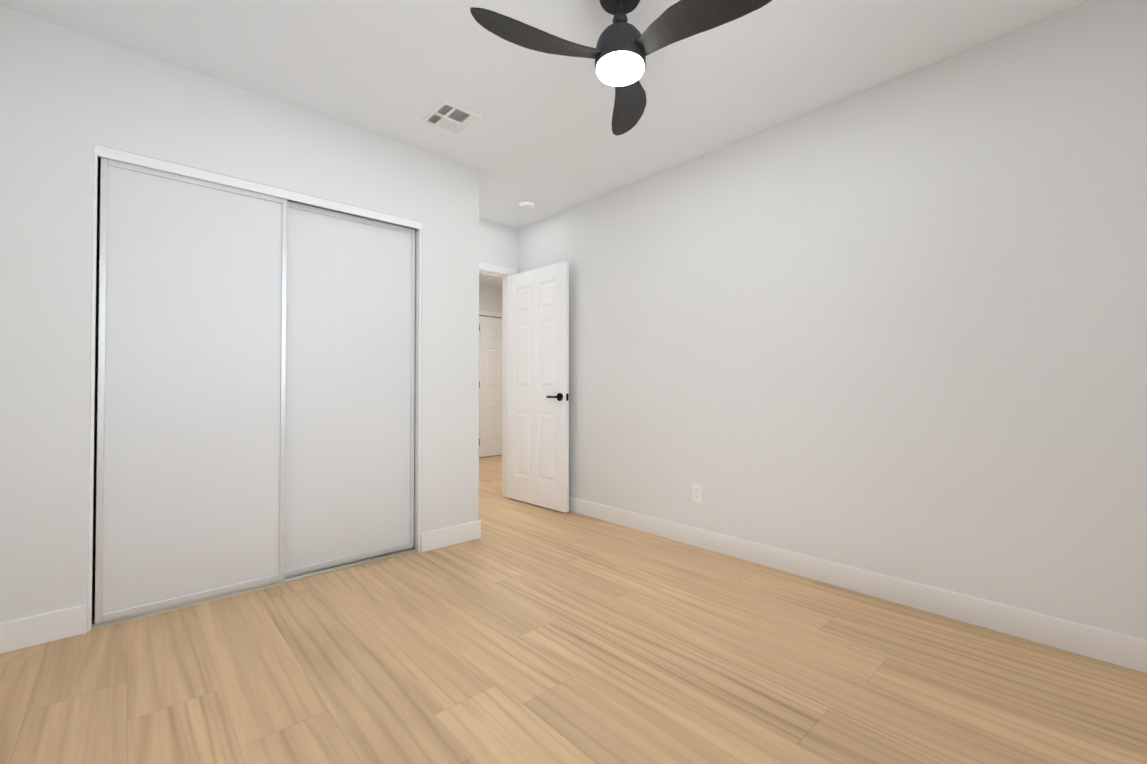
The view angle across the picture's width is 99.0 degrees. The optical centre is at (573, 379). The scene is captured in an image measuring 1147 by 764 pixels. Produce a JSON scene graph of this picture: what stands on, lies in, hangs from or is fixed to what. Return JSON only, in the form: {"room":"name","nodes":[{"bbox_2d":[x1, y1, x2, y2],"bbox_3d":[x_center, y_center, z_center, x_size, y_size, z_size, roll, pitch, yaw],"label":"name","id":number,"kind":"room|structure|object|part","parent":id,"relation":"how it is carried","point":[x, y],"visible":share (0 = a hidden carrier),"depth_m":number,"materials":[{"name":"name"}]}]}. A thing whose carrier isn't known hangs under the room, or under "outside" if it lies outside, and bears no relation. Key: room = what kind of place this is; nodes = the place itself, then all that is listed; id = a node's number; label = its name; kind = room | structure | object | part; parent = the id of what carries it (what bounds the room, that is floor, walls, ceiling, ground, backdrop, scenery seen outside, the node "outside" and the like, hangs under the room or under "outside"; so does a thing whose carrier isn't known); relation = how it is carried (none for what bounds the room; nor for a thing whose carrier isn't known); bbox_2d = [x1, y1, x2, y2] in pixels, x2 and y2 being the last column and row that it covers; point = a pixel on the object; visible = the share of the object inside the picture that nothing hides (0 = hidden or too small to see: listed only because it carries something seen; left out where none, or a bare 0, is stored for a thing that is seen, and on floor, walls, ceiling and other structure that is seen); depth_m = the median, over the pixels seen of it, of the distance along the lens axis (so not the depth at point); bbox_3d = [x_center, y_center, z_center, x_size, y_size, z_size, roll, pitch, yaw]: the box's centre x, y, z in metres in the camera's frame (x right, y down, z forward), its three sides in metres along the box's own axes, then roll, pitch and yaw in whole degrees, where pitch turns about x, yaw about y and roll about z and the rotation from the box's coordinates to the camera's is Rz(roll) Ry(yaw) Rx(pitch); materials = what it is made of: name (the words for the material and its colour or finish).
{"room":"empty bedroom","nodes":[
{"label":"empty bedroom","id":0,"kind":"room"},
{"bbox_2d":[0,5,94,622],"bbox_3d":[-2.122,-0.194,1.957,0.280,2.440,0.120,1,-1,-42],"label":"wall pier","id":1,"kind":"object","parent":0,"point":[46,133],"visible":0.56,"depth_m":1.92,"materials":[{"name":"paint"}]},
{"bbox_2d":[0,604,86,653],"bbox_3d":[-2.072,0.968,1.897,0.267,0.115,0.013,1,-1,-42],"label":"baseboard","id":2,"kind":"structure","parent":1,"relation":"attached to","point":[27,632],"depth_m":1.90,"materials":[{"name":"paint"}]},
{"bbox_2d":[93,38,421,221],"bbox_3d":[-1.490,-1.186,2.546,1.430,0.440,0.120,1,-1,-42],"label":"wall","id":3,"kind":"structure","parent":0,"point":[148,106],"depth_m":2.37,"materials":[{"name":"paint"}]},
{"bbox_2d":[95,157,286,622],"bbox_3d":[-1.732,0.039,2.276,0.689,1.943,0.026,1,-1,-42],"label":"sliding door","id":4,"kind":"structure","parent":3,"relation":"in","point":[190,480],"depth_m":2.24,"materials":[{"name":"white wood"}]},
{"bbox_2d":[87,144,421,631],"bbox_3d":[-1.483,0.034,2.522,1.430,2.000,0.093,1,-1,-42],"label":"trim","id":5,"kind":"structure","parent":3,"relation":"attached to","point":[99,151],"depth_m":2.34,"materials":[{"name":"paint"}]},
{"bbox_2d":[284,201,414,576],"bbox_3d":[-1.254,0.046,2.758,0.737,1.943,0.026,1,-1,-42],"label":"sliding door","id":6,"kind":"structure","parent":3,"relation":"in","point":[350,375],"depth_m":2.74,"materials":[{"name":"white wood"}]},
{"bbox_2d":[93,159,511,574],"bbox_3d":[-1.687,-0.173,3.464,2.955,2.440,0.120,1,-1,-42],"label":"wall","id":7,"kind":"structure","parent":0,"point":[495,243],"depth_m":4.24,"materials":[{"name":"paint"}]},
{"bbox_2d":[97,239,99,258],"bbox_3d":[-1.868,-0.650,2.953,1.990,0.020,0.400,1,-1,-42],"label":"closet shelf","id":8,"kind":"object","parent":7,"relation":"attached to","point":[98,243],"depth_m":2.40,"materials":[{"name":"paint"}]},
{"bbox_2d":[479,262,516,496],"bbox_3d":[-0.891,0.026,4.188,0.890,2.061,0.148,1,-1,-42],"label":"door frame","id":9,"kind":"structure","parent":7,"relation":"attached to","point":[503,273],"depth_m":4.43,"materials":[{"name":"paint"}]},
{"bbox_2d":[415,150,478,551],"bbox_3d":[-0.815,-0.178,3.150,0.400,2.440,0.120,1,-1,-42],"label":"wall pier","id":10,"kind":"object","parent":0,"point":[450,359],"visible":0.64,"depth_m":3.10,"materials":[{"name":"paint"}]},
{"bbox_2d":[421,521,480,551],"bbox_3d":[-0.765,0.984,3.090,0.413,0.115,0.013,1,-1,-42],"label":"baseboard","id":11,"kind":"structure","parent":10,"relation":"attached to","point":[445,537],"depth_m":3.07,"materials":[{"name":"paint"}]},
{"bbox_2d":[479,283,501,312],"bbox_3d":[-1.079,-1.132,7.146,0.800,0.425,0.120,1,-1,-42],"label":"wall","id":12,"kind":"structure","parent":0,"point":[490,298],"depth_m":6.97,"materials":[{"name":"paint"}]},
{"bbox_2d":[479,316,501,456],"bbox_3d":[-1.051,0.097,7.100,0.756,1.975,0.129,1,-1,-42],"label":"door","id":13,"kind":"structure","parent":12,"relation":"in","point":[490,388],"depth_m":6.96,"materials":[{"name":"paint"}]},
{"bbox_2d":[479,310,501,317],"bbox_3d":[-1.074,0.065,7.125,0.892,2.061,0.134,1,-1,-42],"label":"door frame","id":14,"kind":"structure","parent":12,"relation":"attached to","point":[490,314],"depth_m":6.96,"materials":[{"name":"paint"}]},
{"bbox_2d":[512,227,518,273],"bbox_3d":[-0.568,-0.160,4.485,0.075,2.440,0.120,1,-1,-42],"label":"wall","id":15,"kind":"structure","parent":0,"point":[515,248],"depth_m":4.46,"materials":[{"name":"paint"}]},
{"bbox_2d":[507,261,568,512],"bbox_3d":[-0.315,0.058,4.118,0.129,1.975,0.756,1,-1,-45],"label":"bedroom door","id":16,"kind":"structure","parent":15,"relation":"in","point":[538,386],"depth_m":4.07,"materials":[{"name":"paint"}]},
{"bbox_3d":[-0.110,0.137,3.911,0.129,0.064,0.176,1,-1,-45],"label":"handle","id":17,"kind":"part","parent":16,"relation":"part of","materials":[{"name":"black metal"}]},
{"bbox_2d":[0,0,1088,286],"bbox_3d":[-0.154,-1.442,3.614,5.640,0.100,6.590,1,-1,-42],"label":"ceiling","id":18,"kind":"structure","parent":0,"point":[544,138],"depth_m":2.20,"materials":[{"name":"paint"}]},
{"bbox_2d":[422,100,482,135],"bbox_3d":[-0.653,-1.397,2.630,0.225,0.014,0.250,1,-1,-42],"label":"ceiling vent","id":19,"kind":"object","parent":18,"relation":"in","point":[450,117],"visible":1,"depth_m":2.62,"materials":[{"name":"white plastic"}]},
{"bbox_2d":[519,201,534,209],"bbox_3d":[-0.365,-1.372,3.860,0.124,0.032,0.124,1,-1,-42],"label":"smoke detector","id":20,"kind":"object","parent":18,"relation":"attached to","point":[527,205],"visible":1,"depth_m":3.83,"materials":[{"name":"white plastic"}]},
{"bbox_2d":[470,0,771,135],"bbox_3d":[0.178,-1.252,1.650,0.917,0.331,0.893,1,-1,-42],"label":"ceiling fan","id":21,"kind":"object","parent":18,"relation":"hanging from","point":[621,51],"visible":1,"depth_m":1.66,"materials":[{"name":"black plastic"}]},
{"bbox_3d":[-0.115,-1.146,1.645,0.475,0.034,0.172,0,-1,-19],"label":"blade","id":22,"kind":"part","parent":21,"relation":"part of","materials":[{"name":"black plastic"}]},
{"bbox_3d":[0.166,-1.234,1.744,0.180,0.244,0.180,1,-1,-42],"label":"motor","id":23,"kind":"part","parent":21,"relation":"part of","materials":[{"name":"black metal"}]},
{"bbox_3d":[0.222,-1.141,2.035,0.172,0.034,0.475,0,-1,11],"label":"blade","id":24,"kind":"part","parent":21,"relation":"part of","materials":[{"name":"black plastic"}]},
{"bbox_3d":[0.391,-1.147,1.548,0.475,0.034,0.172,-1,-1,41],"label":"blade","id":25,"kind":"part","parent":21,"relation":"part of","materials":[{"name":"black plastic"}]},
{"bbox_2d":[0,455,1146,763],"bbox_3d":[-0.154,1.098,3.581,5.640,0.100,6.590,1,-1,-42],"label":"floor","id":26,"kind":"structure","parent":0,"point":[522,633],"depth_m":1.70,"materials":[{"name":"brown wood"}]},
{"bbox_2d":[92,547,417,629],"bbox_3d":[-1.485,1.028,2.511,1.402,0.011,0.080,1,-1,-42],"label":"floor track","id":27,"kind":"object","parent":26,"relation":"on","point":[326,570],"visible":0.79,"depth_m":2.44,"materials":[{"name":"silver metal"}]},
{"bbox_2d":[519,0,1146,639],"bbox_3d":[0.910,-0.180,3.011,0.120,2.440,4.290,1,-1,-42],"label":"wall","id":28,"kind":"structure","parent":0,"point":[895,328],"depth_m":2.23,"materials":[{"name":"paint"}]},
{"bbox_2d":[692,483,701,502],"bbox_3d":[0.771,0.706,3.056,0.008,0.115,0.070,1,-1,-42],"label":"wall outlet","id":29,"kind":"object","parent":28,"relation":"attached to","point":[696,492],"visible":1,"depth_m":3.05,"materials":[{"name":"white plastic"}]},
{"bbox_2d":[569,496,1146,673],"bbox_3d":[0.861,0.982,2.951,0.013,0.115,4.050,1,-1,-42],"label":"baseboard","id":30,"kind":"structure","parent":28,"relation":"attached to","point":[1116,648],"depth_m":2.21,"materials":[{"name":"paint"}]}
]}

